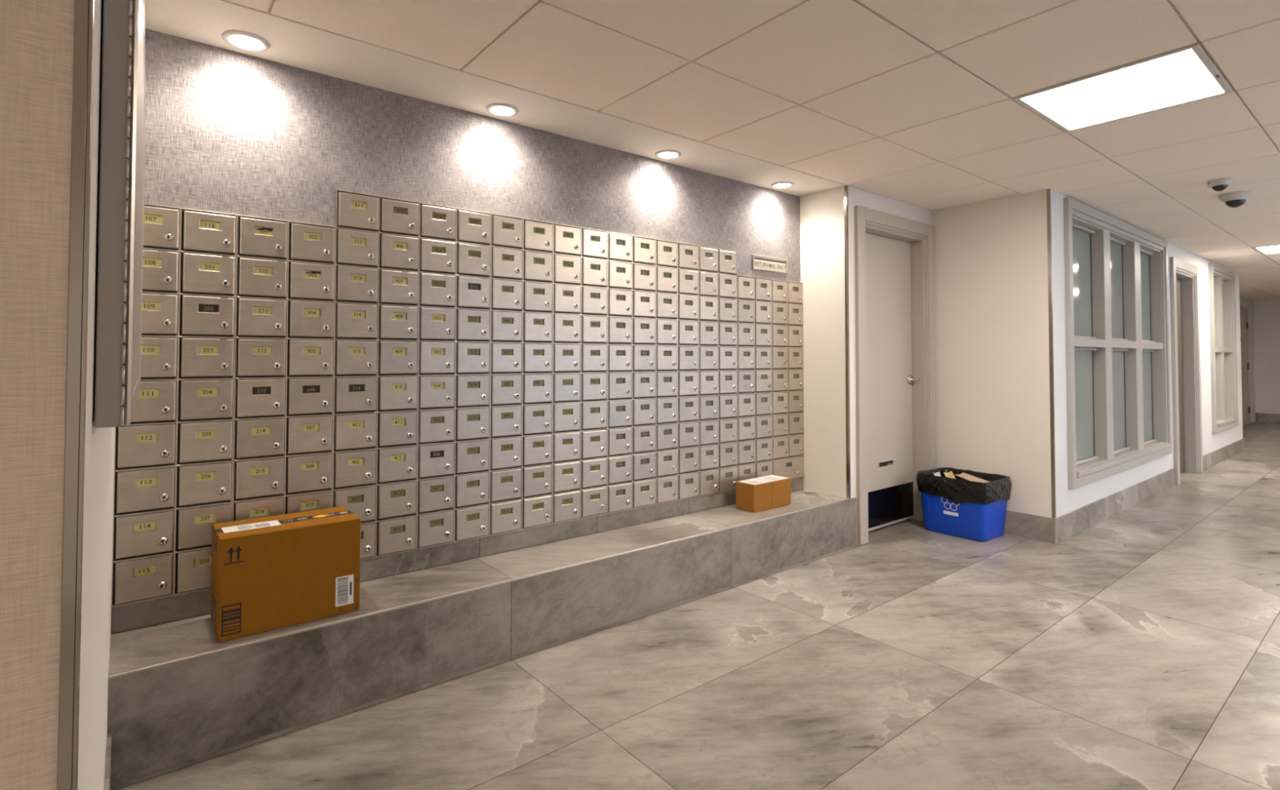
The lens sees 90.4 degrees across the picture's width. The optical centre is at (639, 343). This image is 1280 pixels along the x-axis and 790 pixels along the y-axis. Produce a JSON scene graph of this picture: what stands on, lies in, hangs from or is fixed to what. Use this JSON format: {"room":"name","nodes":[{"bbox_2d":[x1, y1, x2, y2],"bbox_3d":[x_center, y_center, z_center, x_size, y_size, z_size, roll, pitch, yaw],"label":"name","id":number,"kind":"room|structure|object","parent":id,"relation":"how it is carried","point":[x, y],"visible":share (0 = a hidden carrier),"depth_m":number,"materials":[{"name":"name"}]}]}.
{"room":"apartment mail room","nodes":[
{"label":"apartment mail room","id":0,"kind":"room"},
{"bbox_2d":[0,0,115,789],"bbox_3d":[-2.864,0.014,0.022,4.372,2.353,2.132,1,-2,-39],"label":"wall","id":1,"kind":"structure","parent":0,"point":[37,36],"depth_m":0.54,"materials":[{"name":"beige paint"}]},
{"bbox_2d":[57,0,94,789],"bbox_3d":[-0.500,0.053,0.564,0.012,2.303,0.022,1,-2,-39],"label":"trim","id":2,"kind":"structure","parent":1,"relation":"attached to","point":[83,28],"depth_m":0.56,"materials":[{"name":"silver metal"}]},
{"bbox_2d":[103,733,111,789],"bbox_3d":[-0.990,1.147,1.160,0.010,0.145,1.560,1,-2,-39],"label":"baseboard","id":3,"kind":"structure","parent":1,"relation":"attached to","point":[108,757],"depth_m":1.65,"materials":[{"name":"stone"}]},
{"bbox_2d":[94,0,145,427],"bbox_3d":[-0.983,-0.259,1.225,0.054,0.741,1.183,1,-2,-39],"label":"upper cabinet","id":4,"kind":"object","parent":1,"relation":"attached to","point":[122,134],"visible":1,"depth_m":0.76,"materials":[{"name":"grey metal"}]},
{"bbox_2d":[111,28,800,593],"bbox_3d":[-0.365,0.095,3.275,3.700,2.353,0.188,1,-2,-39],"label":"wall","id":5,"kind":"structure","parent":0,"point":[228,131],"depth_m":2.62,"materials":[{"name":"grey paint"}]},
{"bbox_2d":[111,203,237,607],"bbox_3d":[-1.572,0.195,2.162,0.326,1.316,0.030,1,-2,-39],"label":"mailbox","id":6,"kind":"object","parent":5,"relation":"attached to","point":[175,457],"visible":0.86,"depth_m":2.16,"materials":[{"name":"metal"}]},
{"bbox_2d":[232,214,336,520],"bbox_3d":[-1.317,0.200,2.367,0.326,1.316,0.030,1,-2,-39],"label":"mailbox","id":7,"kind":"object","parent":5,"relation":"attached to","point":[283,464],"visible":0.82,"depth_m":2.36,"materials":[{"name":"metal"}]},
{"bbox_2d":[333,189,420,560],"bbox_3d":[-1.061,0.132,2.574,0.326,1.462,0.030,1,-2,-39],"label":"mailbox","id":8,"kind":"object","parent":5,"relation":"attached to","point":[376,397],"visible":0.98,"depth_m":2.57,"materials":[{"name":"metal"}]},
{"bbox_2d":[417,202,491,550],"bbox_3d":[-0.806,0.137,2.779,0.326,1.462,0.030,1,-2,-39],"label":"mailbox","id":9,"kind":"object","parent":5,"relation":"attached to","point":[455,311],"visible":1,"depth_m":2.77,"materials":[{"name":"metal"}]},
{"bbox_2d":[111,477,803,634],"bbox_3d":[-0.303,0.923,3.177,3.600,0.086,0.010,1,-2,-39],"label":"baseboard","id":10,"kind":"structure","parent":5,"relation":"attached to","point":[124,618],"depth_m":2.79,"materials":[{"name":"stone"}]},
{"bbox_2d":[489,213,553,536],"bbox_3d":[-0.551,0.142,2.983,0.326,1.462,0.030,1,-2,-39],"label":"mailbox","id":11,"kind":"object","parent":5,"relation":"attached to","point":[522,324],"visible":1,"depth_m":2.97,"materials":[{"name":"metal"}]},
{"bbox_2d":[552,222,608,524],"bbox_3d":[-0.296,0.147,3.188,0.326,1.462,0.030,1,-2,-39],"label":"mailbox","id":12,"kind":"object","parent":5,"relation":"attached to","point":[580,255],"visible":1,"depth_m":3.18,"materials":[{"name":"metal"}]},
{"bbox_2d":[608,231,656,514],"bbox_3d":[-0.041,0.152,3.393,0.326,1.462,0.030,1,-2,-39],"label":"mailbox","id":13,"kind":"object","parent":5,"relation":"attached to","point":[632,259],"visible":1,"depth_m":3.38,"materials":[{"name":"metal"}]},
{"bbox_2d":[656,239,699,504],"bbox_3d":[0.214,0.158,3.598,0.326,1.462,0.030,1,-2,-39],"label":"mailbox","id":14,"kind":"object","parent":5,"relation":"attached to","point":[677,369],"visible":1,"depth_m":3.59,"materials":[{"name":"metal"}]},
{"bbox_2d":[698,245,737,496],"bbox_3d":[0.470,0.163,3.803,0.326,1.462,0.030,1,-2,-39],"label":"mailbox","id":15,"kind":"object","parent":5,"relation":"attached to","point":[717,268],"visible":0.99,"depth_m":3.79,"materials":[{"name":"metal"}]},
{"bbox_2d":[737,275,773,481],"bbox_3d":[0.725,0.241,4.006,0.326,1.316,0.030,1,-2,-39],"label":"mailbox","id":16,"kind":"object","parent":5,"relation":"attached to","point":[754,295],"visible":0.94,"depth_m":4.00,"materials":[{"name":"metal"}]},
{"bbox_2d":[752,254,787,273],"bbox_3d":[0.848,-0.514,4.136,0.340,0.092,0.012,1,-2,-39],"label":"plate","id":17,"kind":"object","parent":5,"relation":"attached to","point":[759,262],"visible":1,"depth_m":4.13,"materials":[{"name":"silver metal"}]},
{"bbox_2d":[771,279,804,479],"bbox_3d":[0.980,0.246,4.211,0.326,1.316,0.030,1,-2,-39],"label":"mailbox","id":18,"kind":"object","parent":5,"relation":"attached to","point":[788,390],"visible":1,"depth_m":4.21,"materials":[{"name":"metal"}]},
{"bbox_2d":[110,421,1279,789],"bbox_3d":[4.821,1.352,4.099,21.500,0.120,5.650,1,-2,-39],"label":"floor","id":19,"kind":"structure","parent":0,"point":[1138,649],"depth_m":2.31,"materials":[{"name":"tile"}]},
{"bbox_2d":[106,489,856,786],"bbox_3d":[-0.160,1.115,3.059,3.682,0.303,0.360,1,-2,-39],"label":"ledge","id":20,"kind":"object","parent":19,"relation":"on","point":[177,694],"visible":0.98,"depth_m":2.36,"materials":[{"name":"stone"}]},
{"bbox_2d":[210,506,360,642],"bbox_3d":[-1.226,0.780,2.208,0.419,0.324,0.241,1,-2,-39],"label":"cardboard box","id":21,"kind":"object","parent":20,"relation":"on","point":[270,573],"visible":1,"depth_m":2.11,"materials":[{"name":"brown cardboard"}]},
{"bbox_2d":[221,602,241,636],"bbox_3d":[-1.288,0.872,2.002,0.052,0.094,0.001,1,-2,-39],"label":"print","id":22,"kind":"object","parent":21,"relation":"attached to","point":[231,612],"depth_m":2.00,"materials":[{"name":"paint"}]},
{"bbox_2d":[223,546,244,565],"bbox_3d":[-1.284,0.671,2.011,0.054,0.054,0.001,1,-2,-39],"label":"print","id":23,"kind":"object","parent":21,"relation":"attached to","point":[233,555],"depth_m":2.01},
{"bbox_2d":[339,577,357,612],"bbox_3d":[-1.018,0.880,2.220,0.058,0.105,0.001,1,-2,-39],"label":"print","id":24,"kind":"object","parent":21,"relation":"attached to","point":[348,586],"depth_m":2.22},
{"bbox_2d":[735,475,791,512],"bbox_3d":[0.745,0.902,3.822,0.344,0.160,0.144,1,-2,-40],"label":"cardboard box","id":25,"kind":"object","parent":20,"relation":"on","point":[756,495],"visible":1,"depth_m":3.75,"materials":[{"name":"brown cardboard"}]},
{"bbox_2d":[920,492,1007,542],"bbox_3d":[2.220,1.106,4.359,0.380,0.385,0.472,1,-2,-37],"label":"recycling bin","id":26,"kind":"object","parent":19,"relation":"on","point":[979,522],"visible":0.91,"depth_m":4.22,"materials":[{"name":"blue plastic"}]},
{"bbox_2d":[915,467,1012,504],"bbox_3d":[2.220,0.982,4.363,0.424,0.165,0.512,1,-2,-37],"label":"liner","id":27,"kind":"object","parent":26,"relation":"in","point":[959,490],"visible":0.95,"depth_m":4.23,"materials":[{"name":"black plastic"}]},
{"bbox_2d":[933,471,941,476],"bbox_3d":[2.094,0.944,4.476,0.054,0.071,0.136,-1,-2,37],"label":"crumpled paper","id":28,"kind":"object","parent":27,"relation":"in","point":[938,473],"visible":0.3,"depth_m":4.52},
{"bbox_2d":[943,471,955,479],"bbox_3d":[2.159,0.931,4.429,0.150,0.056,0.061,1,-2,-39],"label":"flyer","id":29,"kind":"object","parent":27,"relation":"in","point":[949,474],"visible":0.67,"depth_m":4.45,"materials":[{"name":"yellow paper"}]},
{"bbox_2d":[955,472,989,482],"bbox_3d":[2.266,0.929,4.335,0.200,0.042,0.201,1,-2,-39],"label":"cardboard sheet","id":30,"kind":"object","parent":27,"relation":"in","point":[967,477],"visible":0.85,"depth_m":4.36,"materials":[{"name":"brown cardboard"}]},
{"bbox_2d":[144,0,1279,300],"bbox_3d":[4.920,-1.068,4.238,22.608,0.120,5.650,1,-2,-39],"label":"ceiling","id":31,"kind":"structure","parent":0,"point":[908,101],"depth_m":2.52,"materials":[{"name":"tile"}]},
{"bbox_2d":[222,30,270,52],"bbox_3d":[-1.377,-1.054,2.222,0.144,0.008,0.144,1,-2,-39],"label":"recessed light","id":32,"kind":"object","parent":31,"relation":"in","point":[242,38],"visible":1,"depth_m":2.21,"materials":[{"name":"white plastic"}]},
{"bbox_2d":[485,102,518,116],"bbox_3d":[-0.615,-1.038,2.833,0.144,0.008,0.144,1,-2,-39],"label":"recessed light","id":33,"kind":"object","parent":31,"relation":"in","point":[504,109],"visible":1,"depth_m":2.83,"materials":[{"name":"white plastic"}]},
{"bbox_2d":[654,149,681,159],"bbox_3d":[0.153,-1.023,3.450,0.144,0.008,0.144,1,-2,-39],"label":"recessed light","id":34,"kind":"object","parent":31,"relation":"in","point":[667,153],"visible":1,"depth_m":3.44,"materials":[{"name":"white plastic"}]},
{"bbox_2d":[770,181,794,188],"bbox_3d":[0.910,-1.008,4.058,0.144,0.008,0.144,1,-2,-39],"label":"recessed light","id":35,"kind":"object","parent":31,"relation":"in","point":[784,184],"visible":1,"depth_m":4.05,"materials":[{"name":"white plastic"}]},
{"bbox_2d":[1012,40,1233,132],"bbox_3d":[2.029,-1.050,2.677,0.640,0.018,0.607,1,-2,-39],"label":"recessed light","id":36,"kind":"object","parent":31,"relation":"in","point":[1186,74],"visible":0.92,"depth_m":2.64,"materials":[{"name":"white plastic"}]},
{"bbox_2d":[1207,177,1232,191],"bbox_3d":[3.617,-0.981,3.962,0.117,0.068,0.116,0,-1,15],"label":"dome camera","id":37,"kind":"object","parent":31,"relation":"attached to","point":[1217,184],"visible":1,"depth_m":3.93,"materials":[{"name":"white plastic"}]},
{"bbox_2d":[1219,191,1251,207],"bbox_3d":[4.014,-0.960,4.282,0.161,0.093,0.160,0,-1,13],"label":"dome camera","id":38,"kind":"object","parent":31,"relation":"attached to","point":[1237,198],"visible":1,"depth_m":4.24,"materials":[{"name":"white plastic"}]},
{"bbox_2d":[1252,244,1279,254],"bbox_3d":[6.562,-0.960,6.318,0.640,0.017,0.607,1,-2,-39],"label":"recessed light","id":39,"kind":"object","parent":31,"relation":"in","point":[1273,249],"visible":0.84,"depth_m":6.47,"materials":[{"name":"white plastic"}]},
{"bbox_2d":[1257,245,1279,253],"bbox_3d":[6.562,-0.962,6.318,0.592,0.009,0.559,1,-2,-39],"label":"diffuser","id":40,"kind":"object","parent":39,"relation":"attached to","point":[1267,249],"depth_m":6.47,"materials":[{"name":"white"}]},
{"bbox_2d":[800,184,931,544],"bbox_3d":[1.643,0.129,4.656,1.262,2.353,0.549,1,-2,-39],"label":"wall","id":41,"kind":"structure","parent":0,"point":[822,254],"depth_m":4.17,"materials":[{"name":"beige paint"}]},
{"bbox_2d":[844,185,850,498],"bbox_3d":[1.325,-0.013,4.059,0.018,1.999,0.018,1,-2,-39],"label":"trim","id":42,"kind":"structure","parent":41,"relation":"attached to","point":[846,187],"depth_m":4.05,"materials":[{"name":"silver metal"}]},
{"bbox_2d":[854,204,936,545],"bbox_3d":[1.651,0.212,4.579,1.004,2.184,0.475,1,-2,-39],"label":"door","id":43,"kind":"structure","parent":41,"relation":"in","point":[895,273],"depth_m":4.53,"materials":[{"name":"beige paint"}]},
{"bbox_2d":[931,189,1051,517],"bbox_3d":[2.494,0.125,4.484,0.150,2.353,0.784,1,-2,-39],"label":"wall","id":44,"kind":"structure","parent":0,"point":[991,269],"depth_m":4.40,"materials":[{"name":"beige paint"}]},
{"bbox_2d":[1004,510,1054,543],"bbox_3d":[2.441,1.220,4.395,0.010,0.158,0.754,1,-2,-39],"label":"baseboard","id":45,"kind":"structure","parent":44,"relation":"attached to","point":[1019,524],"depth_m":4.21,"materials":[{"name":"stone"}]},
{"bbox_2d":[1050,189,1243,517],"bbox_3d":[5.168,0.169,6.278,6.566,2.353,0.234,1,-2,-39],"label":"wall","id":46,"kind":"structure","parent":0,"point":[1067,500],"depth_m":4.79,"materials":[{"name":"white paint"}]},
{"bbox_2d":[1046,188,1056,518],"bbox_3d":[2.682,0.062,4.143,0.018,2.145,0.018,1,-2,-39],"label":"trim","id":47,"kind":"structure","parent":46,"relation":"attached to","point":[1048,191],"depth_m":4.14,"materials":[{"name":"silver metal"}]},
{"bbox_2d":[1053,518,1057,543],"bbox_3d":[2.680,1.213,4.096,0.011,0.158,0.012,1,-2,-39],"label":"trim","id":48,"kind":"structure","parent":46,"relation":"attached to","point":[1055,520],"depth_m":4.09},
{"bbox_2d":[1063,197,1172,488],"bbox_3d":[3.832,0.018,5.163,2.576,1.966,0.239,1,-2,-39],"label":"window","id":49,"kind":"structure","parent":46,"relation":"in","point":[1118,411],"depth_m":4.99,"materials":[{"name":"beige paint"}]},
{"bbox_2d":[1054,438,1244,542],"bbox_3d":[5.240,1.264,6.153,6.576,0.158,0.011,1,-2,-39],"label":"baseboard","id":50,"kind":"structure","parent":46,"relation":"attached to","point":[1071,523],"depth_m":4.99,"materials":[{"name":"stone"}]},
{"bbox_2d":[1169,257,1203,484],"bbox_3d":[5.409,0.269,6.419,1.050,2.160,0.213,1,-2,-39],"label":"door","id":51,"kind":"structure","parent":46,"relation":"in","point":[1184,276],"depth_m":6.61,"materials":[{"name":"beige paint"}]},
{"bbox_2d":[1208,262,1238,433],"bbox_3d":[6.845,0.066,7.583,1.336,1.901,0.239,1,-2,-39],"label":"window","id":52,"kind":"structure","parent":46,"relation":"in","point":[1222,305],"depth_m":7.52,"materials":[{"name":"beige paint"}]},
{"bbox_2d":[1239,296,1255,422],"bbox_3d":[9.581,0.275,10.537,5.650,2.353,0.200,1,-2,-39],"label":"wall","id":53,"kind":"structure","parent":0,"point":[1244,302],"depth_m":11.96,"materials":[{"name":"white paint"}]},
{"bbox_2d":[1240,306,1250,426],"bbox_3d":[10.804,0.407,11.381,1.060,2.130,0.111,1,-2,-39],"label":"door","id":54,"kind":"structure","parent":53,"relation":"in","point":[1245,366],"depth_m":11.53,"materials":[{"name":"beige paint"}]},
{"bbox_2d":[1253,299,1279,413],"bbox_3d":[13.299,0.274,10.483,0.320,2.353,4.940,1,-2,-39],"label":"wall","id":55,"kind":"structure","parent":0,"point":[1266,313],"depth_m":12.01,"materials":[{"name":"white paint"}]},
{"bbox_2d":[1255,413,1279,422],"bbox_3d":[13.232,1.366,10.274,0.012,0.158,4.740,1,-2,-39],"label":"baseboard","id":56,"kind":"structure","parent":55,"relation":"attached to","point":[1264,417],"depth_m":11.99,"materials":[{"name":"stone"}]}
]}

